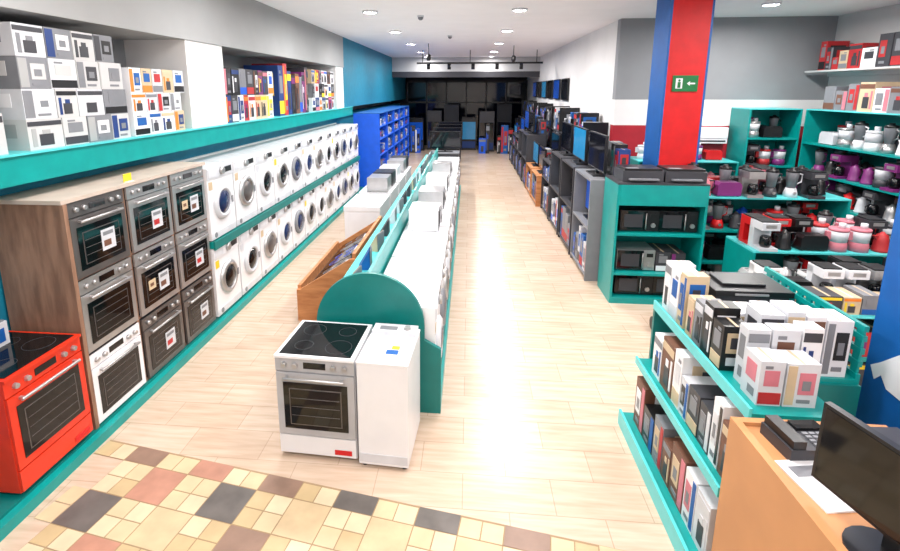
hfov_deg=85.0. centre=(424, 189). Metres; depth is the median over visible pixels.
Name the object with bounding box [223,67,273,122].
cartons
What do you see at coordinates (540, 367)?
floor
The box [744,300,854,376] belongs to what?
boxes
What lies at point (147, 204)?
built-in oven
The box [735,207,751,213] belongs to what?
kettle
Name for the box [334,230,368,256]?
cooktop
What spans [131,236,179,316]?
built-in oven
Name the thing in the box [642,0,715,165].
column
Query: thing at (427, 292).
washing machine
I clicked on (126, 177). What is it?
price tag
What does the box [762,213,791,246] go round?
coffee maker
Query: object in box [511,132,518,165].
television stand
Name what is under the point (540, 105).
display rack
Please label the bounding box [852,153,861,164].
food processor
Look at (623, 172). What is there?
printer
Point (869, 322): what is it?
appliances
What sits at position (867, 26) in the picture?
wall
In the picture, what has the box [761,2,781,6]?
recessed light
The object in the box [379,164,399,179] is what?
microwave oven
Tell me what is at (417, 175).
stand
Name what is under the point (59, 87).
cartons
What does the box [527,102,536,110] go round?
electronics
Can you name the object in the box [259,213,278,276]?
washing machine
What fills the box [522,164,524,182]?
electronics
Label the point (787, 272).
kettle
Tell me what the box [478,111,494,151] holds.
display stand
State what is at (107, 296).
built-in oven
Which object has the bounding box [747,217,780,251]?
coffee maker
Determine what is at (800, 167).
blender
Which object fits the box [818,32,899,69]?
appliances
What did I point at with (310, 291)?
display stand
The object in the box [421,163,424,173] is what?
stand
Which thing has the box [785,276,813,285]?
toaster
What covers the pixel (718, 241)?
toaster
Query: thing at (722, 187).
toaster
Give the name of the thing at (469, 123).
display stand
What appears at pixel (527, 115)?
television
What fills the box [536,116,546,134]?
electronics
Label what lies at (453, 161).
washing machine
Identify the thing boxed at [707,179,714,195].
kettle
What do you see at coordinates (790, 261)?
blender
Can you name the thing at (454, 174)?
washing machine
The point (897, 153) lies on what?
kettle
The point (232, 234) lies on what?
shelf
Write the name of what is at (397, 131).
display shelf
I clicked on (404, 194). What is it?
stand
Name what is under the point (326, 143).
washing machine
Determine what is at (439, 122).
television
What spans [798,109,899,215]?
shelving
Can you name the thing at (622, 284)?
microwave oven
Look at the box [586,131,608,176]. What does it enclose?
television
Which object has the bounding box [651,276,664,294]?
microwave oven
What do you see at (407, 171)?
chest freezer
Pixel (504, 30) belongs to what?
recessed light
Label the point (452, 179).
washing machine
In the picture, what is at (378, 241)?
box
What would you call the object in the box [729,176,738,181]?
toaster
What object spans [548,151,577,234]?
display rack
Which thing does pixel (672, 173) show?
printer
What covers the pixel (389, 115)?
appliances
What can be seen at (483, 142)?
electronics
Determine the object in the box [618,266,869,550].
shelf
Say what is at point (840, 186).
food processor
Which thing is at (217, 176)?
washing machine
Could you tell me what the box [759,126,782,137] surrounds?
toaster
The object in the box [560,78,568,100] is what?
television
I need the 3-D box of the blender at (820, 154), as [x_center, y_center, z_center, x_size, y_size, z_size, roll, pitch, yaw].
[6.766,-0.506,8.383,0.196,0.429,0.196,-9,15,-39]
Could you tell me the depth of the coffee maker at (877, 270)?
4.59 m
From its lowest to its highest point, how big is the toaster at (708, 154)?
0.182 m
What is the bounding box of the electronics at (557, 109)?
[553,107,570,129]
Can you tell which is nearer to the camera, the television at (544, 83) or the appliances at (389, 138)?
the appliances at (389, 138)
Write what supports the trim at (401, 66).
attached to the wall at (195, 38)
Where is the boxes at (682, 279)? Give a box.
[662,260,709,328]
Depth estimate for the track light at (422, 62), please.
16.40 m
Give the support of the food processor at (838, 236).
on the display shelf at (737, 254)
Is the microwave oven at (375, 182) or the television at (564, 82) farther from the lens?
the television at (564, 82)
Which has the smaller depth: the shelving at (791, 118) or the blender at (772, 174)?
the blender at (772, 174)
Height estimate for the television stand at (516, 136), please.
1.200 m
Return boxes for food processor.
[635,142,643,158]
[698,143,702,159]
[706,200,712,222]
[707,264,713,271]
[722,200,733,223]
[749,118,760,137]
[754,146,770,164]
[763,205,782,214]
[770,146,785,165]
[778,201,791,214]
[804,218,829,234]
[824,222,849,252]
[833,215,854,228]
[835,182,853,192]
[836,124,854,147]
[837,121,854,131]
[847,223,872,252]
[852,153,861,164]
[863,126,883,151]
[872,163,894,187]
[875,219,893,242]
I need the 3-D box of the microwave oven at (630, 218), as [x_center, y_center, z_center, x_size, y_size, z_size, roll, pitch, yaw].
[2.767,0.369,6.463,0.480,0.280,0.418,1,12,5]
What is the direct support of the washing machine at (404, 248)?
on the shelving at (371, 296)
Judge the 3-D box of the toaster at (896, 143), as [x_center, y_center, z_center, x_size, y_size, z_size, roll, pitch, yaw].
[6.962,-0.659,7.148,0.184,0.221,0.368,1,12,5]
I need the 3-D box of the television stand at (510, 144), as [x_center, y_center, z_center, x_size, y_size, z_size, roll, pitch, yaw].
[3.592,-1.481,19.017,0.550,0.800,1.050,1,12,5]
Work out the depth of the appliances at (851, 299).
4.31 m
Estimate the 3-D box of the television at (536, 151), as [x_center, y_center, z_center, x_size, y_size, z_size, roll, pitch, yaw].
[2.997,-0.964,13.183,0.200,0.614,0.920,1,12,5]
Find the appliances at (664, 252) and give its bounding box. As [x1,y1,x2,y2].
[647,243,685,271]
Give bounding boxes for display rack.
[517,129,530,179]
[521,100,536,117]
[521,132,546,184]
[525,162,540,195]
[530,169,541,206]
[533,103,552,115]
[540,158,550,218]
[544,111,550,147]
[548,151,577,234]
[550,106,579,148]
[570,119,607,135]
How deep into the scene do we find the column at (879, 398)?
2.85 m
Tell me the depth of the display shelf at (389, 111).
16.00 m
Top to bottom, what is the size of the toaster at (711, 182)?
0.192 m
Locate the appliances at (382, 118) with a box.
[380,116,384,125]
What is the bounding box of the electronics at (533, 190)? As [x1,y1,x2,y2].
[531,173,535,198]
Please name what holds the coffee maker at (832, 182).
in the shelving at (816, 120)
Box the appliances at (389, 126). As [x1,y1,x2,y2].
[388,125,391,133]
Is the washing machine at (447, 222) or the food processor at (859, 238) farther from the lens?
the washing machine at (447, 222)
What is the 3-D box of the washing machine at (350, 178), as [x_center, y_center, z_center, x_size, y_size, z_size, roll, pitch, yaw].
[-2.096,-0.213,12.155,0.621,0.850,0.596,1,12,5]
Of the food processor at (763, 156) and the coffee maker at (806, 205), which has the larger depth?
the food processor at (763, 156)
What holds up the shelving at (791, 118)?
on the floor at (540, 367)
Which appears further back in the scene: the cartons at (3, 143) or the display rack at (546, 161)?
the display rack at (546, 161)
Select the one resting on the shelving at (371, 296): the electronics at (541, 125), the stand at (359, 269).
the stand at (359, 269)
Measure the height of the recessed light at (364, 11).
0.030 m
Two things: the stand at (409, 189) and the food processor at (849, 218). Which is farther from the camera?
the stand at (409, 189)
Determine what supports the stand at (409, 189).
on the shelving at (371, 296)
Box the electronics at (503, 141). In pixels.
[497,125,512,153]
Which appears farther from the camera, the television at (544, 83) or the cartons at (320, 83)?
the television at (544, 83)
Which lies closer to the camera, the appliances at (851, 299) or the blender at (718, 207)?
the appliances at (851, 299)
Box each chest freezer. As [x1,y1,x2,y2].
[343,194,389,238]
[359,183,398,208]
[395,174,405,195]
[400,166,410,184]
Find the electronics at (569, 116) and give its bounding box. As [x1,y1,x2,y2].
[564,112,586,122]
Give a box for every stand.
[297,216,381,320]
[353,265,361,273]
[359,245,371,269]
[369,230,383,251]
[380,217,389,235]
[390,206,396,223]
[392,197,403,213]
[400,190,406,203]
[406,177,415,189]
[406,183,411,196]
[409,117,424,150]
[414,172,418,183]
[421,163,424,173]
[427,110,441,149]
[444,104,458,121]
[461,117,475,149]
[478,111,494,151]
[495,104,511,149]
[509,140,511,160]
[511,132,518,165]
[514,118,518,131]
[514,135,518,170]
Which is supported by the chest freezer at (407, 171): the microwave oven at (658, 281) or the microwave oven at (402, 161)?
the microwave oven at (402, 161)
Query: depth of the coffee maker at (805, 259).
5.61 m
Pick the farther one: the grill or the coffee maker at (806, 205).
the coffee maker at (806, 205)
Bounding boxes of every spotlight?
[426,44,430,60]
[511,49,515,61]
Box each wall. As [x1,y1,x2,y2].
[0,0,405,330]
[391,77,526,105]
[527,20,617,135]
[609,16,838,166]
[828,4,899,85]
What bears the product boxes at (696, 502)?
on the shelf at (844, 392)
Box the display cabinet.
[0,161,212,429]
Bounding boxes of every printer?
[614,164,663,181]
[657,165,707,182]
[872,427,899,444]
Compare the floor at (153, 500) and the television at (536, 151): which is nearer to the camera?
the floor at (153, 500)
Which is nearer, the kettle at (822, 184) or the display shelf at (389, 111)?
the kettle at (822, 184)
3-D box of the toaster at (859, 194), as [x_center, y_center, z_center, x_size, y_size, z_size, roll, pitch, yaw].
[7.015,0.154,7.918,0.184,0.221,0.368,1,12,5]
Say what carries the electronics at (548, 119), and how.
on the display rack at (545, 112)
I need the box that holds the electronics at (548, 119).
[546,106,551,125]
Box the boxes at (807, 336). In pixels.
[733,320,824,384]
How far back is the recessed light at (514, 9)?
8.01 m
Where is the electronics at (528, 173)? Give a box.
[526,171,529,190]
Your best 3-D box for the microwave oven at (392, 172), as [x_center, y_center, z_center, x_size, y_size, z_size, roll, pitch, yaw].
[-0.841,-0.252,10.066,0.418,0.280,0.480,1,12,5]
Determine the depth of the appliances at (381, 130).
14.22 m
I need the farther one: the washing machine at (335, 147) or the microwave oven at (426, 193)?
the washing machine at (335, 147)
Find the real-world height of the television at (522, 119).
0.614 m
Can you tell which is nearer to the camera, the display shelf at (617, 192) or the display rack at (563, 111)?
the display shelf at (617, 192)
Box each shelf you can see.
[175,123,359,250]
[353,111,387,186]
[366,109,394,155]
[376,108,399,154]
[381,107,404,154]
[386,106,408,154]
[597,175,710,304]
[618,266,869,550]
[630,156,738,175]
[701,192,851,270]
[804,66,899,76]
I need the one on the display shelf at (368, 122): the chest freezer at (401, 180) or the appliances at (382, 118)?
the appliances at (382, 118)
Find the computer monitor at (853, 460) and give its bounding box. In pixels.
[811,401,899,550]
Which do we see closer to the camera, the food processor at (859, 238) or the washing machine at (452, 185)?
the food processor at (859, 238)
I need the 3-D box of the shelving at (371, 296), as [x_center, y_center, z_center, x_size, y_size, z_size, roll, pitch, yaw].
[0.044,0.331,8.956,1.060,1.260,9.840,1,12,5]
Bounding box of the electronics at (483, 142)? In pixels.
[479,124,489,153]
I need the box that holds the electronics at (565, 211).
[560,205,570,245]
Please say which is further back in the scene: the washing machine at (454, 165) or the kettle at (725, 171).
the washing machine at (454, 165)
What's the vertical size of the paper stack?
0.010 m
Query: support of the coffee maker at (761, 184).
on the display shelf at (839, 206)
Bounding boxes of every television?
[430,131,460,151]
[433,127,461,130]
[436,124,461,138]
[439,122,462,135]
[516,116,520,133]
[521,117,525,128]
[523,110,530,130]
[527,112,535,133]
[531,141,539,165]
[533,82,536,96]
[537,81,541,97]
[537,145,546,173]
[541,81,546,97]
[547,80,552,98]
[549,131,561,160]
[553,79,560,99]
[559,121,573,155]
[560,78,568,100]
[568,168,572,201]
[571,125,588,164]
[583,180,589,219]
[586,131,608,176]
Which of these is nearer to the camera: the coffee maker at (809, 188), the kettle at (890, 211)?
the coffee maker at (809, 188)
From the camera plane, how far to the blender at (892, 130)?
6.96 m
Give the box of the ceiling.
[256,0,899,56]
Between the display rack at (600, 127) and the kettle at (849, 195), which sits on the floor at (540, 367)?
the display rack at (600, 127)
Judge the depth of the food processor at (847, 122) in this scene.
8.16 m
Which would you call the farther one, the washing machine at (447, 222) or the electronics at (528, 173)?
the electronics at (528, 173)
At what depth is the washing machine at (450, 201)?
8.10 m
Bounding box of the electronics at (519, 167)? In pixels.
[518,155,520,175]
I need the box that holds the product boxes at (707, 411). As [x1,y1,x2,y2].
[652,332,743,477]
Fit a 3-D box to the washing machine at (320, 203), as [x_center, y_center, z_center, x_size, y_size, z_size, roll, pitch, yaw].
[-2.320,0.288,9.696,0.621,0.850,0.596,1,12,5]
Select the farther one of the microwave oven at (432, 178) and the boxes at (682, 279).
the microwave oven at (432, 178)
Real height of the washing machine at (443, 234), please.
0.850 m
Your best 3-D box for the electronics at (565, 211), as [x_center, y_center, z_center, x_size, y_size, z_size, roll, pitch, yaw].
[2.735,0.636,8.702,0.484,0.563,0.887,1,12,5]
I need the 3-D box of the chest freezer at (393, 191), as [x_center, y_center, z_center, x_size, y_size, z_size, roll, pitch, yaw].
[-0.918,0.366,9.840,0.650,0.840,1.020,1,12,5]
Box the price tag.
[122,173,133,181]
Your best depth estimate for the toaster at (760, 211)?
6.89 m
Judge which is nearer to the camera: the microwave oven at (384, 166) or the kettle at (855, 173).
the kettle at (855, 173)
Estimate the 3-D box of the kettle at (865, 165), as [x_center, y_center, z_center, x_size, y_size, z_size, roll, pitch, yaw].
[7.013,-0.306,7.798,0.215,0.270,0.219,-9,15,-38]
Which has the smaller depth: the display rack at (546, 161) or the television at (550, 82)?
the display rack at (546, 161)
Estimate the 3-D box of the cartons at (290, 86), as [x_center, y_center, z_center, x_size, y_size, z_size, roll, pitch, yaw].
[-2.727,-1.869,9.155,0.604,0.893,1.536,1,12,5]
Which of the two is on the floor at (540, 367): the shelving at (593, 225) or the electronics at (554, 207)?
the shelving at (593, 225)
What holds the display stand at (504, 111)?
on the floor at (540, 367)
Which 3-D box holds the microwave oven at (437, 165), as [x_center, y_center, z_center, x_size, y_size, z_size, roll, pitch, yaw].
[0.386,-0.458,10.527,0.418,0.280,0.480,1,12,5]
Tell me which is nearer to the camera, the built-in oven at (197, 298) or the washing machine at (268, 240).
the built-in oven at (197, 298)
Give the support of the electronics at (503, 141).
on the floor at (540, 367)
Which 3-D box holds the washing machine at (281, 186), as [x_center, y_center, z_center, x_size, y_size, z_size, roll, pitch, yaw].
[-2.488,-0.248,7.666,0.621,0.850,0.596,1,12,5]
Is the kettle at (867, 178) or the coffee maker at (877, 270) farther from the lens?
the kettle at (867, 178)
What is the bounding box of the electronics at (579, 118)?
[574,112,598,127]
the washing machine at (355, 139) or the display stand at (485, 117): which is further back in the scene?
the display stand at (485, 117)
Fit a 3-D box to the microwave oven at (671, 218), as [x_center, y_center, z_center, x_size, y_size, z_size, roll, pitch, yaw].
[3.245,0.377,6.421,0.480,0.280,0.418,1,12,5]
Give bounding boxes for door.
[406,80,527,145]
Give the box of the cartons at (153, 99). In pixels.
[121,67,184,135]
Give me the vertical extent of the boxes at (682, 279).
0.394 m
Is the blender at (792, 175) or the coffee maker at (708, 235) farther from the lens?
the coffee maker at (708, 235)
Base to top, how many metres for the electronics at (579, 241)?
0.571 m
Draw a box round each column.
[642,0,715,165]
[855,193,899,428]
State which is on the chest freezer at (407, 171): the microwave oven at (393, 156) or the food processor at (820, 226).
the microwave oven at (393, 156)
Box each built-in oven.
[66,189,129,279]
[78,257,138,353]
[89,322,145,423]
[123,176,173,252]
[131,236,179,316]
[139,294,184,377]
[168,166,206,231]
[174,219,211,288]
[180,271,215,343]
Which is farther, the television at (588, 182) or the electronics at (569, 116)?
the electronics at (569, 116)
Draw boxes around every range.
[0,331,92,493]
[274,320,372,458]
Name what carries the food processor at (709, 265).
in the display shelf at (839, 206)
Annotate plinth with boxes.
[0,187,363,541]
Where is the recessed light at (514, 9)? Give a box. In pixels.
[512,8,527,11]
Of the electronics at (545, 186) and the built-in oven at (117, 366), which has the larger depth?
the electronics at (545, 186)
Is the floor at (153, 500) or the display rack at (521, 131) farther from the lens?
the display rack at (521, 131)
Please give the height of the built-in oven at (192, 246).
0.585 m
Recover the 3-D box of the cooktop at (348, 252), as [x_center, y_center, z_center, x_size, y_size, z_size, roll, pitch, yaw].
[-1.112,0.908,6.700,0.468,0.306,0.550,1,12,5]
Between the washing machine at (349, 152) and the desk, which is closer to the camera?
the desk
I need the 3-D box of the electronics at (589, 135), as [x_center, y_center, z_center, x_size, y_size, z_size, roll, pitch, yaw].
[2.922,-0.699,8.410,0.182,0.496,0.920,1,12,5]
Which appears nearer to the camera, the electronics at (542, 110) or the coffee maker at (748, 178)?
the coffee maker at (748, 178)
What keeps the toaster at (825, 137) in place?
in the shelving at (816, 120)
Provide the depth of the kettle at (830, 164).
8.09 m
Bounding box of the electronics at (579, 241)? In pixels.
[573,226,586,270]
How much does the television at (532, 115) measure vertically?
0.614 m
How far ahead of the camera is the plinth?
4.09 m
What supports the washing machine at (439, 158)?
on the shelving at (371, 296)
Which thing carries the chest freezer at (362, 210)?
on the floor at (540, 367)
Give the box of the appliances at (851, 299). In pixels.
[780,281,879,315]
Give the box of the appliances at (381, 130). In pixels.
[380,129,383,137]
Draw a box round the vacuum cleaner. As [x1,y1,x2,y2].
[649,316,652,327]
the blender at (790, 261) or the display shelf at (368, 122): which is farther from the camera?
the display shelf at (368, 122)
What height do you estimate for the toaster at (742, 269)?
0.173 m
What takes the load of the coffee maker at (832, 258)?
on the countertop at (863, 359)
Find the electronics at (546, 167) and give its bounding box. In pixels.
[543,165,549,180]
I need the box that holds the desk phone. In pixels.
[760,415,819,460]
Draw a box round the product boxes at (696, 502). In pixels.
[633,376,718,550]
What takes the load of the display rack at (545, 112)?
on the floor at (540, 367)
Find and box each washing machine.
[185,161,235,241]
[189,155,256,226]
[210,237,241,316]
[215,149,274,214]
[237,144,289,203]
[238,224,261,294]
[255,141,302,194]
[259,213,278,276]
[270,137,313,187]
[276,203,292,261]
[285,134,323,180]
[291,195,304,248]
[297,132,331,174]
[304,188,315,237]
[305,129,339,169]
[315,182,325,227]
[317,127,346,166]
[324,177,333,219]
[325,125,352,161]
[333,124,358,157]
[333,172,341,211]
[340,168,347,205]
[347,164,353,199]
[353,160,359,193]
[356,323,419,468]
[384,257,446,324]
[392,240,448,298]
[397,279,443,356]
[400,226,450,278]
[406,215,452,261]
[417,196,454,234]
[425,183,456,215]
[431,168,458,195]
[437,157,460,175]
[443,205,453,242]
[445,189,455,224]
[450,172,458,194]
[450,177,457,203]
[451,160,459,179]
[453,164,459,184]
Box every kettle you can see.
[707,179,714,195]
[727,211,741,228]
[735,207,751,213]
[774,229,796,250]
[775,176,785,194]
[783,267,797,275]
[807,213,817,220]
[818,179,829,194]
[824,160,838,173]
[843,192,857,209]
[846,164,863,181]
[853,197,871,212]
[859,162,873,168]
[859,167,874,184]
[870,232,890,252]
[882,204,896,222]
[895,140,899,155]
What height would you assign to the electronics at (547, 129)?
0.473 m
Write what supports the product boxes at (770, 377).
on the shelf at (844, 392)
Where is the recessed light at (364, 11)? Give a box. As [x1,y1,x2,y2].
[362,10,377,13]
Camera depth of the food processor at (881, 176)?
7.05 m
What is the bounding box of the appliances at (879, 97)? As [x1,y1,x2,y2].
[822,82,899,113]
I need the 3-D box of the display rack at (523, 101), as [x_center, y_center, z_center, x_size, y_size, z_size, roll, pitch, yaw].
[4.452,-2.680,21.149,0.490,2.300,1.300,1,12,5]
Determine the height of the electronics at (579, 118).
0.566 m
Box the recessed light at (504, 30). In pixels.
[501,29,512,31]
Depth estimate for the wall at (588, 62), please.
11.76 m
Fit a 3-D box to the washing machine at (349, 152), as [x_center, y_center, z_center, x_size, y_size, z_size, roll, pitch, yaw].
[-2.096,-1.124,11.970,0.621,0.850,0.596,1,12,5]
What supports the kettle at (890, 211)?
in the shelving at (816, 120)
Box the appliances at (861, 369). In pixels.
[847,361,865,385]
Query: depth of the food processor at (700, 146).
9.05 m
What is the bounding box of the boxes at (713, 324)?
[685,294,745,370]
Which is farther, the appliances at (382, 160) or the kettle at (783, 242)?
the appliances at (382, 160)
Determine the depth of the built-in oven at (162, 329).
4.71 m
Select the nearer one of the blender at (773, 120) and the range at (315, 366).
the range at (315, 366)
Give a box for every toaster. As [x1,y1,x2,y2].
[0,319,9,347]
[702,149,722,159]
[703,244,724,259]
[707,175,719,179]
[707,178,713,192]
[712,180,741,196]
[712,238,725,244]
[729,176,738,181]
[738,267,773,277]
[750,209,765,213]
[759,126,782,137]
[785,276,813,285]
[792,232,828,250]
[794,269,806,278]
[818,131,838,145]
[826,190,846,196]
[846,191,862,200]
[894,136,899,149]
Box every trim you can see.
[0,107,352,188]
[392,57,539,76]
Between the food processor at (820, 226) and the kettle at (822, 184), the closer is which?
the food processor at (820, 226)
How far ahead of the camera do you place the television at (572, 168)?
8.95 m
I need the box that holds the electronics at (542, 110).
[540,107,550,119]
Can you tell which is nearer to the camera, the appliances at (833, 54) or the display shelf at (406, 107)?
the appliances at (833, 54)
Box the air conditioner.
[700,127,728,143]
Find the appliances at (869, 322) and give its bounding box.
[849,319,873,356]
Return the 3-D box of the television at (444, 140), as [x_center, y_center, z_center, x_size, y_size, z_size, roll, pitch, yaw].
[0.601,-1.439,14.611,0.920,0.614,0.200,1,12,5]
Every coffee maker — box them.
[701,264,706,270]
[703,232,716,248]
[705,203,711,229]
[738,168,765,197]
[738,213,765,243]
[745,144,760,165]
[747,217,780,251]
[748,260,783,274]
[749,164,771,167]
[752,166,769,194]
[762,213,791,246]
[782,214,813,246]
[792,200,817,215]
[797,169,828,198]
[797,255,826,268]
[806,261,844,286]
[825,179,835,189]
[827,255,861,264]
[829,153,859,178]
[831,262,870,287]
[853,215,888,248]
[856,263,884,291]
[858,190,894,217]
[879,162,899,192]
[894,196,898,205]
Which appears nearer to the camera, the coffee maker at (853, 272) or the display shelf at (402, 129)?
the coffee maker at (853, 272)
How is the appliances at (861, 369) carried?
on the countertop at (863, 359)
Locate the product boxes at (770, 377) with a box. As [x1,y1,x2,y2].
[740,347,821,407]
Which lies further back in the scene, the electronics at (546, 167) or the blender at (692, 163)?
the electronics at (546, 167)
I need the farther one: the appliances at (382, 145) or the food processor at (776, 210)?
the appliances at (382, 145)
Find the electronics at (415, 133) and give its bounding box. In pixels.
[409,125,420,152]
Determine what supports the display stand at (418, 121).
on the floor at (540, 367)
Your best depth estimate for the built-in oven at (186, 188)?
5.09 m
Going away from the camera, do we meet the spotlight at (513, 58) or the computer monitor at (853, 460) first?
the computer monitor at (853, 460)
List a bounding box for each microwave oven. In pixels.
[366,174,390,191]
[373,169,395,185]
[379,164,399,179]
[387,158,405,171]
[391,155,408,168]
[409,202,442,230]
[418,185,446,208]
[426,172,449,191]
[432,160,452,175]
[612,275,652,294]
[614,241,655,269]
[617,205,659,230]
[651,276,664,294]
[653,206,698,231]
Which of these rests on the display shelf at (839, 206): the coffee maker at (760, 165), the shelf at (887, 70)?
the coffee maker at (760, 165)
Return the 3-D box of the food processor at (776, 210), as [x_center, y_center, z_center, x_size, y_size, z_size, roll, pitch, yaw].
[4.690,0.372,6.615,0.230,0.314,0.194,1,12,5]
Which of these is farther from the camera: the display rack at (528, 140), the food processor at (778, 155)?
the display rack at (528, 140)
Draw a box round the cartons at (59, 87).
[0,22,130,150]
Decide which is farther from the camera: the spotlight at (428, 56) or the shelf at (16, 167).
the spotlight at (428, 56)
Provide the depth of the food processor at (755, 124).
8.81 m
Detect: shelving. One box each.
[317,148,460,413]
[558,159,594,254]
[570,168,606,280]
[726,107,802,176]
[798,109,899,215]
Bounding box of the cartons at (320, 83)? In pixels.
[307,69,333,111]
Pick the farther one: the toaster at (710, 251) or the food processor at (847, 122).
the food processor at (847, 122)
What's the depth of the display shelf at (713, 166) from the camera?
9.14 m
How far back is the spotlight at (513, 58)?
14.68 m
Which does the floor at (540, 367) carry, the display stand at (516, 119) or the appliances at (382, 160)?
the display stand at (516, 119)
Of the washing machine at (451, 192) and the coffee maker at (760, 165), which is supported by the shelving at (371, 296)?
the washing machine at (451, 192)
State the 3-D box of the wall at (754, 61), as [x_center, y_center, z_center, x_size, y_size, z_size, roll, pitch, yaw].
[5.670,-1.200,9.485,4.000,4.050,0.200,1,12,5]
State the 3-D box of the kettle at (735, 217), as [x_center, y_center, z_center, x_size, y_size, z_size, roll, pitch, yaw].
[4.234,0.408,6.664,0.181,0.223,0.177,-9,15,-38]
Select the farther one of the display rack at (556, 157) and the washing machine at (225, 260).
the display rack at (556, 157)
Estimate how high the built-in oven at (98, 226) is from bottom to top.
0.585 m
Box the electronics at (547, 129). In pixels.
[546,128,549,142]
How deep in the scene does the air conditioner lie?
9.22 m
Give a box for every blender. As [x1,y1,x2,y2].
[687,162,698,166]
[710,200,727,228]
[713,264,721,271]
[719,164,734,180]
[738,165,751,172]
[762,167,782,197]
[769,115,780,125]
[782,167,802,197]
[783,254,802,275]
[787,202,802,213]
[795,165,807,188]
[811,147,827,170]
[818,210,835,225]
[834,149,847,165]
[850,121,868,148]
[878,123,899,153]
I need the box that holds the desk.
[711,417,886,550]
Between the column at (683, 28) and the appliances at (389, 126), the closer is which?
the column at (683, 28)
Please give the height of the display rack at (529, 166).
0.750 m
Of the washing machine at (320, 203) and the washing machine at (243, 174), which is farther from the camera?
the washing machine at (320, 203)
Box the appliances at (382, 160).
[380,158,385,164]
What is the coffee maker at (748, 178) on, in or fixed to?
on the display shelf at (839, 206)
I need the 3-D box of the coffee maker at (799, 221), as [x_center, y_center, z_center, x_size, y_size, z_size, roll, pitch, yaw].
[4.334,0.472,5.710,0.190,0.337,0.259,1,12,5]
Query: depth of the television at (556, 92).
15.36 m
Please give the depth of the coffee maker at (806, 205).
6.74 m
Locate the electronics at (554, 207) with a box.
[551,197,557,227]
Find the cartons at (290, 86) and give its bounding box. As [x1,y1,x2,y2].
[243,64,308,115]
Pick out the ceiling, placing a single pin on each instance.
(547, 26)
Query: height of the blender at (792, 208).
0.370 m
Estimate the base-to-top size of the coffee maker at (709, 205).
0.337 m
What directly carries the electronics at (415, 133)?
on the floor at (540, 367)
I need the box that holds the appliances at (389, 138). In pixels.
[388,137,391,147]
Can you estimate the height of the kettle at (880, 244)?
0.223 m
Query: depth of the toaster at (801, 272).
4.89 m
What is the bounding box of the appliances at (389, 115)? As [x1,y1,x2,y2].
[388,114,391,121]
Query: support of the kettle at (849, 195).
in the shelving at (816, 120)
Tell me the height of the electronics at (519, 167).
0.554 m
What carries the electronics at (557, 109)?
on the display rack at (563, 111)
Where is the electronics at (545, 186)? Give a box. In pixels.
[542,184,548,211]
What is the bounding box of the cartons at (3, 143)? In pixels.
[0,113,8,154]
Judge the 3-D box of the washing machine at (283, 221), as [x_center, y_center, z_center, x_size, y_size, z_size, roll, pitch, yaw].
[-2.488,0.663,7.851,0.621,0.850,0.596,1,12,5]
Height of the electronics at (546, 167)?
0.330 m
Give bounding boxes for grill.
[698,271,794,302]
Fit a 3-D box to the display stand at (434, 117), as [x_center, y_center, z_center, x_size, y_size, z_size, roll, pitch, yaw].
[0.460,-2.812,23.053,0.700,1.800,0.540,1,12,5]
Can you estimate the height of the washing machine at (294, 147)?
0.850 m
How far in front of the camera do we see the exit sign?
6.84 m
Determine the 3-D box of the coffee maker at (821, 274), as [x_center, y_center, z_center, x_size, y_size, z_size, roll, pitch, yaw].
[3.795,0.870,4.652,0.180,0.320,0.245,1,12,5]
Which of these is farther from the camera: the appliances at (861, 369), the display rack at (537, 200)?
the display rack at (537, 200)
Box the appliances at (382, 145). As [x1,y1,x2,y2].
[380,143,384,153]
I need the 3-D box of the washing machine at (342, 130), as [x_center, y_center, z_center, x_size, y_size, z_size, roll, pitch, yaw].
[-2.152,-0.999,11.355,0.621,0.850,0.596,1,12,5]
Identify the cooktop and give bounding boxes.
[315,255,351,279]
[322,241,360,271]
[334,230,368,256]
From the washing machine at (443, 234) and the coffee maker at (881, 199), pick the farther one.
the coffee maker at (881, 199)
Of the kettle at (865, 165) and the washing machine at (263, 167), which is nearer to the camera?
the washing machine at (263, 167)
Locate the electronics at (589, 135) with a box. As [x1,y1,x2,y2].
[587,135,589,161]
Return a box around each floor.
[0,145,674,550]
[19,440,623,550]
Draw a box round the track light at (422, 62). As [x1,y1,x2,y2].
[417,50,542,69]
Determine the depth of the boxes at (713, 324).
3.04 m
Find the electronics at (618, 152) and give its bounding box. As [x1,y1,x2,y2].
[606,141,630,174]
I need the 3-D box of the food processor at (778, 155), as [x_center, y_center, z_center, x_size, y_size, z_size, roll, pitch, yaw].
[6.428,-0.628,8.938,0.254,0.346,0.214,1,12,5]
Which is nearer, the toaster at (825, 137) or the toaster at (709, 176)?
the toaster at (709, 176)
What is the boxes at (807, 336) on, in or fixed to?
in the shelf at (844, 392)
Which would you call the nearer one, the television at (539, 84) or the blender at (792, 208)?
the blender at (792, 208)
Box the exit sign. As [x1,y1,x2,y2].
[671,75,698,90]
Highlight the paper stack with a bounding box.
[774,460,854,513]
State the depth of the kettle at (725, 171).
6.68 m
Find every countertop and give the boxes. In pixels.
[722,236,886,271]
[851,315,874,361]
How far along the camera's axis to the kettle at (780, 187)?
6.64 m

